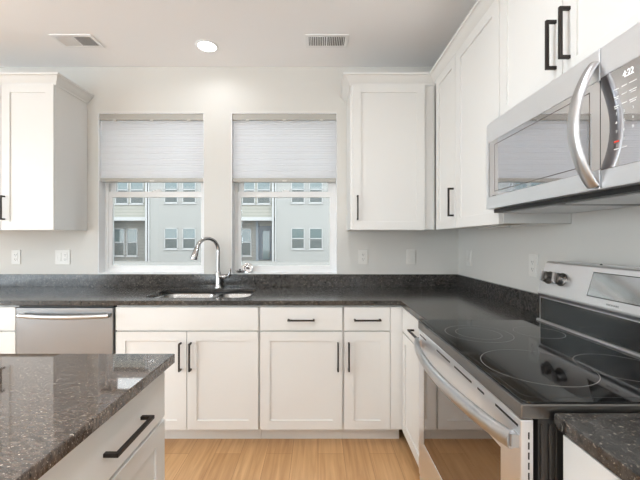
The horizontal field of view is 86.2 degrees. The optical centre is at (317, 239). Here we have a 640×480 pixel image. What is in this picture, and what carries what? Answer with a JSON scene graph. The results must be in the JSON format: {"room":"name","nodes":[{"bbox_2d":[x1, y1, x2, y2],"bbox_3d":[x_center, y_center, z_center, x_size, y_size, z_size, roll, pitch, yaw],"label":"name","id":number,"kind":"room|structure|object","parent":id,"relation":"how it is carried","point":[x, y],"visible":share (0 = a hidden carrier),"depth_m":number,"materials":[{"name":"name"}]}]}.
{"room":"kitchen","nodes":[
{"label":"kitchen","id":0,"kind":"room"},
{"bbox_2d":[0,67,458,273],"bbox_3d":[-1.691,0.054,2.800,5.938,3.060,0.160,0,0,0],"label":"wall","id":1,"kind":"structure","parent":0,"point":[217,93],"depth_m":2.72,"materials":[{"name":"white paint"}]},
{"bbox_2d":[11,250,20,263],"bbox_3d":[-2.399,0.135,2.716,0.072,0.116,0.009,0,0,0],"label":"wall outlet","id":2,"kind":"object","parent":1,"relation":"attached to","point":[15,254],"visible":1,"depth_m":2.71,"materials":[{"name":"white plastic"}]},
{"bbox_2d":[13,253,17,260],"bbox_3d":[-2.399,0.135,2.713,0.033,0.068,0.003,0,0,0],"label":"receptacle","id":3,"kind":"object","parent":2,"relation":"attached to","point":[15,255],"depth_m":2.71,"materials":[{"name":"grey plastic"}]},
{"bbox_2d":[0,72,93,230],"bbox_3d":[-2.217,-0.609,2.529,0.874,1.080,0.381,0,0,0],"label":"upper cabinet","id":4,"kind":"object","parent":1,"relation":"attached to","point":[43,115],"visible":1,"depth_m":2.38,"materials":[{"name":"white paint"}]},
{"bbox_2d":[55,250,69,263],"bbox_3d":[-2.029,0.135,2.715,0.118,0.116,0.010,0,0,0],"label":"light switch","id":5,"kind":"object","parent":1,"relation":"attached to","point":[61,256],"visible":1,"depth_m":2.71,"materials":[{"name":"white plastic"}]},
{"bbox_2d":[63,253,66,260],"bbox_3d":[-2.006,0.135,2.713,0.033,0.068,0.003,0,0,0],"label":"receptacle","id":6,"kind":"object","parent":5,"relation":"attached to","point":[64,254],"depth_m":2.71,"materials":[{"name":"grey plastic"}]},
{"bbox_2d":[99,114,202,182],"bbox_3d":[-1.327,-0.738,2.756,0.833,0.545,0.062,0,0,0],"label":"blind","id":7,"kind":"object","parent":1,"relation":"attached to","point":[135,148],"visible":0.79,"depth_m":2.74,"materials":[{"name":"grey fabric"}]},
{"bbox_2d":[98,113,203,273],"bbox_3d":[-1.327,-0.370,2.763,0.841,1.280,0.090,0,0,0],"label":"trim","id":8,"kind":"structure","parent":1,"relation":"attached to","point":[101,186],"depth_m":2.74,"materials":[{"name":"white"}]},
{"bbox_2d":[106,183,202,271],"bbox_3d":[-1.327,-0.370,2.841,0.841,1.283,0.067,0,0,0],"label":"window","id":9,"kind":"structure","parent":1,"relation":"in","point":[112,192],"depth_m":2.81,"materials":[{"name":"white plastic"}]},
{"bbox_2d":[0,274,456,286],"bbox_3d":[-0.751,0.321,2.709,3.737,0.098,0.020,0,0,0],"label":"backsplash","id":10,"kind":"structure","parent":1,"relation":"attached to","point":[6,280],"depth_m":2.70,"materials":[{"name":"stone"}]},
{"bbox_2d":[232,114,335,182],"bbox_3d":[-0.269,-0.738,2.756,0.831,0.545,0.062,0,0,0],"label":"blind","id":11,"kind":"object","parent":1,"relation":"attached to","point":[267,148],"visible":1,"depth_m":2.74,"materials":[{"name":"grey fabric"}]},
{"bbox_2d":[231,113,336,273],"bbox_3d":[-0.269,-0.370,2.763,0.839,1.280,0.090,0,0,0],"label":"trim","id":12,"kind":"structure","parent":1,"relation":"attached to","point":[232,182],"depth_m":2.72,"materials":[{"name":"white paint"}]},
{"bbox_2d":[242,263,252,272],"bbox_3d":[-0.572,0.227,2.781,0.084,0.082,0.041,0,0,3],"label":"strainer","id":13,"kind":"object","parent":12,"relation":"on","point":[247,267],"visible":0.99,"depth_m":2.78,"materials":[{"name":"silver metal"}]},
{"bbox_2d":[235,183,335,271],"bbox_3d":[-0.269,-0.370,2.841,0.839,1.283,0.067,0,0,0],"label":"window","id":14,"kind":"structure","parent":1,"relation":"in","point":[239,187],"depth_m":2.81,"materials":[{"name":"white plastic"}]},
{"bbox_2d":[359,249,367,263],"bbox_3d":[0.358,0.133,2.716,0.072,0.116,0.009,0,0,0],"label":"wall outlet","id":15,"kind":"object","parent":1,"relation":"attached to","point":[363,253],"visible":1,"depth_m":2.71,"materials":[{"name":"white plastic"}]},
{"bbox_2d":[361,252,364,260],"bbox_3d":[0.358,0.133,2.713,0.033,0.068,0.003,0,0,0],"label":"receptacle","id":16,"kind":"object","parent":15,"relation":"attached to","point":[362,253],"depth_m":2.71,"materials":[{"name":"grey plastic"}]},
{"bbox_2d":[347,84,434,230],"bbox_3d":[0.521,-0.578,2.529,0.589,1.018,0.381,0,0,0],"label":"upper cabinet","id":17,"kind":"object","parent":1,"relation":"attached to","point":[391,127],"visible":1,"depth_m":2.38,"materials":[{"name":"white paint"}]},
{"bbox_2d":[340,0,493,103],"bbox_3d":[0.722,-1.115,1.727,0.625,0.069,2.233,0,0,-20],"label":"crown molding","id":18,"kind":"structure","parent":17,"relation":"attached to","point":[480,7],"depth_m":2.34,"materials":[{"name":"white paint"}]},
{"bbox_2d":[406,249,414,263],"bbox_3d":[0.738,0.133,2.715,0.072,0.116,0.010,0,0,0],"label":"light switch","id":19,"kind":"object","parent":1,"relation":"attached to","point":[410,253],"visible":1,"depth_m":2.71,"materials":[{"name":"white plastic"}]},
{"bbox_2d":[0,0,476,66],"bbox_3d":[-1.691,-1.426,-0.720,5.938,0.100,6.880,0,0,0],"label":"ceiling","id":20,"kind":"structure","parent":0,"point":[132,33],"depth_m":2.25,"materials":[{"name":"white paint"}]},
{"bbox_2d":[49,34,104,47],"bbox_3d":[-1.660,-1.373,2.362,0.282,0.006,0.155,0,0,0],"label":"ceiling vent","id":21,"kind":"object","parent":20,"relation":"in","point":[67,40],"visible":1,"depth_m":2.36,"materials":[{"name":"white metal"}]},
{"bbox_2d":[195,39,218,52],"bbox_3d":[-0.787,-1.373,2.426,0.160,0.006,0.160,0,0,0],"label":"recessed light","id":22,"kind":"object","parent":20,"relation":"in","point":[204,45],"visible":1,"depth_m":2.42,"materials":[{"name":"white"}]},
{"bbox_2d":[305,34,348,47],"bbox_3d":[0.060,-1.373,2.362,0.292,0.006,0.155,0,0,0],"label":"ceiling vent","id":23,"kind":"object","parent":20,"relation":"in","point":[312,40],"visible":1,"depth_m":2.36,"materials":[{"name":"white metal"}]},
{"bbox_2d":[165,430,419,479],"bbox_3d":[-1.691,1.334,-0.720,5.938,0.100,6.880,0,0,0],"label":"floor","id":24,"kind":"structure","parent":0,"point":[185,459],"depth_m":1.99,"materials":[{"name":"brown wood"}]},
{"bbox_2d":[0,306,18,353],"bbox_3d":[-2.227,0.843,2.392,0.747,0.883,0.653,0,0,0],"label":"base cabinet","id":25,"kind":"object","parent":24,"relation":"on","point":[7,313],"visible":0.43,"depth_m":2.10,"materials":[{"name":"white paint"}]},
{"bbox_2d":[16,306,116,353],"bbox_3d":[-1.550,0.845,2.365,0.597,0.879,0.650,0,0,0],"label":"dishwasher","id":26,"kind":"object","parent":24,"relation":"on","point":[39,329],"visible":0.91,"depth_m":2.09,"materials":[{"name":"silver metal"}]},
{"bbox_2d":[38,371,164,479],"bbox_3d":[-0.782,0.843,0.842,0.655,0.883,0.513,0,0,0],"label":"base cabinet","id":27,"kind":"object","parent":24,"relation":"on","point":[130,445],"visible":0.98,"depth_m":0.88,"materials":[{"name":"white paint"}]},
{"bbox_2d":[116,306,261,438],"bbox_3d":[-0.805,0.843,2.392,0.882,0.883,0.653,0,0,0],"label":"base cabinet","id":28,"kind":"object","parent":24,"relation":"on","point":[212,386],"visible":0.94,"depth_m":2.10,"materials":[{"name":"white paint"}]},
{"bbox_2d":[0,287,539,320],"bbox_3d":[-0.751,0.385,2.112,3.737,0.030,1.213,0,0,0],"label":"countertop","id":29,"kind":"structure","parent":28,"relation":"on","point":[424,303],"depth_m":2.13,"materials":[{"name":"stone"}]},
{"bbox_2d":[155,293,251,297],"bbox_3d":[-0.795,0.504,2.397,0.720,0.201,0.445,0,0,0],"label":"double sink","id":30,"kind":"object","parent":29,"relation":"in","point":[168,295],"visible":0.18,"depth_m":2.59,"materials":[{"name":"metal"}]},
{"bbox_2d":[190,237,230,287],"bbox_3d":[-0.821,0.173,2.590,0.302,0.394,0.110,0,0,-37],"label":"kitchen faucet","id":31,"kind":"object","parent":29,"relation":"on","point":[218,276],"visible":1,"depth_m":2.64,"materials":[{"name":"silver metal"}]},
{"bbox_2d":[260,306,342,438],"bbox_3d":[-0.103,0.843,2.392,0.517,0.883,0.653,0,0,0],"label":"base cabinet","id":32,"kind":"object","parent":24,"relation":"on","point":[301,347],"visible":1,"depth_m":2.11,"materials":[{"name":"white paint"}]},
{"bbox_2d":[342,306,402,438],"bbox_3d":[0.340,0.843,2.392,0.366,0.883,0.653,0,0,0],"label":"base cabinet","id":33,"kind":"object","parent":24,"relation":"on","point":[372,335],"visible":0.96,"depth_m":2.10,"materials":[{"name":"white paint"}]},
{"bbox_2d":[402,308,419,466],"bbox_3d":[0.798,0.843,1.802,0.636,0.883,0.590,0,0,0],"label":"base cabinet","id":34,"kind":"object","parent":24,"relation":"on","point":[410,361],"visible":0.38,"depth_m":1.92,"materials":[{"name":"white paint"}]},
{"bbox_2d":[414,261,639,479],"bbox_3d":[0.732,0.686,1.121,0.724,1.196,0.763,0,0,0],"label":"range","id":35,"kind":"object","parent":24,"relation":"on","point":[491,392],"visible":1,"depth_m":1.05,"materials":[{"name":"grey metal"}]},
{"bbox_2d":[563,435,620,479],"bbox_3d":[0.800,0.843,0.350,0.631,0.883,0.760,0,0,0],"label":"base cabinet","id":36,"kind":"object","parent":24,"relation":"on","point":[578,464],"visible":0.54,"depth_m":0.68,"materials":[{"name":"white paint"}]},
{"bbox_2d":[554,413,639,479],"bbox_3d":[0.811,0.385,0.346,0.612,0.030,0.773,0,0,0],"label":"countertop","id":37,"kind":"structure","parent":36,"relation":"on","point":[613,439],"depth_m":0.65,"materials":[{"name":"stone"}]},
{"bbox_3d":[-0.783,0.842,0.332,0.655,0.883,0.503,0,0,0],"label":"cabinet","id":38,"kind":"object","parent":24,"relation":"on","visible":0},
{"bbox_2d":[0,354,174,479],"bbox_3d":[-0.968,0.385,0.328,1.004,0.030,1.575,0,0,0],"label":"countertop","id":39,"kind":"structure","parent":38,"relation":"on","point":[50,404],"depth_m":0.81,"materials":[{"name":"stone"}]},
{"bbox_2d":[459,206,639,292],"bbox_3d":[1.198,0.054,-0.720,0.160,3.060,6.880,0,0,0],"label":"wall","id":40,"kind":"structure","parent":0,"point":[610,236],"depth_m":1.65,"materials":[{"name":"white paint"}]},
{"bbox_2d":[436,53,509,229],"bbox_3d":[0.940,-0.578,2.175,0.355,1.018,0.390,0,0,0],"label":"upper cabinet","id":41,"kind":"object","parent":40,"relation":"attached to","point":[446,81],"visible":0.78,"depth_m":2.14,"materials":[{"name":"white paint"}]},
{"bbox_2d":[457,274,539,314],"bbox_3d":[1.107,0.321,1.329,0.020,0.098,2.738,0,0,0],"label":"backsplash","id":42,"kind":"structure","parent":40,"relation":"attached to","point":[526,300],"depth_m":2.02,"materials":[{"name":"stone"}]},
{"bbox_2d":[456,0,570,227],"bbox_3d":[0.940,-0.578,1.743,0.355,1.018,0.474,0,0,0],"label":"upper cabinet","id":43,"kind":"object","parent":40,"relation":"attached to","point":[478,57],"visible":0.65,"depth_m":1.72,"materials":[{"name":"white paint"}]},
{"bbox_2d":[529,254,537,276],"bbox_3d":[1.113,0.132,1.770,0.009,0.116,0.072,0,0,0],"label":"wall outlet","id":44,"kind":"object","parent":40,"relation":"attached to","point":[533,258],"visible":1,"depth_m":1.76,"materials":[{"name":"white plastic"}]},
{"bbox_2d":[530,259,534,271],"bbox_3d":[1.111,0.132,1.770,0.003,0.068,0.033,0,0,0],"label":"receptacle","id":45,"kind":"object","parent":44,"relation":"attached to","point":[532,261],"depth_m":1.77,"materials":[{"name":"grey plastic"}]},
{"bbox_2d":[500,0,639,115],"bbox_3d":[0.940,-0.798,1.120,0.355,0.577,0.770,0,0,0],"label":"upper cabinet","id":46,"kind":"object","parent":40,"relation":"attached to","point":[541,40],"visible":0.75,"depth_m":1.17,"materials":[{"name":"white paint"}]},
{"bbox_2d":[486,22,639,212],"bbox_3d":[0.895,-0.311,1.127,0.439,0.391,0.764,0,0,0],"label":"microwave","id":47,"kind":"object","parent":46,"relation":"attached to","point":[572,145],"visible":1,"depth_m":0.99,"materials":[{"name":"grey metal"}]},
{"label":"outside","id":48,"kind":"structure","parent":0,"visible":0},
{"bbox_2d":[114,261,329,264],"bbox_3d":[-5.000,1.544,36.440,110.000,0.200,67.120,0,0,0],"label":"ground","id":49,"kind":"structure","parent":48,"point":[115,262],"depth_m":21.95,"materials":[{"name":"grey concrete"}]},
{"bbox_2d":[114,183,200,261],"bbox_3d":[-10.208,-3.436,26.975,8.502,9.760,8.250,0,0,0],"label":"townhouse","id":50,"kind":"structure","parent":49,"relation":"on","point":[145,229],"depth_m":23.00,"materials":[{"name":"grey paint"}]},
{"bbox_2d":[242,183,329,261],"bbox_3d":[-1.694,-3.436,26.975,8.502,9.760,8.250,0,0,0],"label":"townhouse","id":51,"kind":"structure","parent":49,"relation":"on","point":[273,229],"depth_m":23.00,"materials":[{"name":"grey paint"}]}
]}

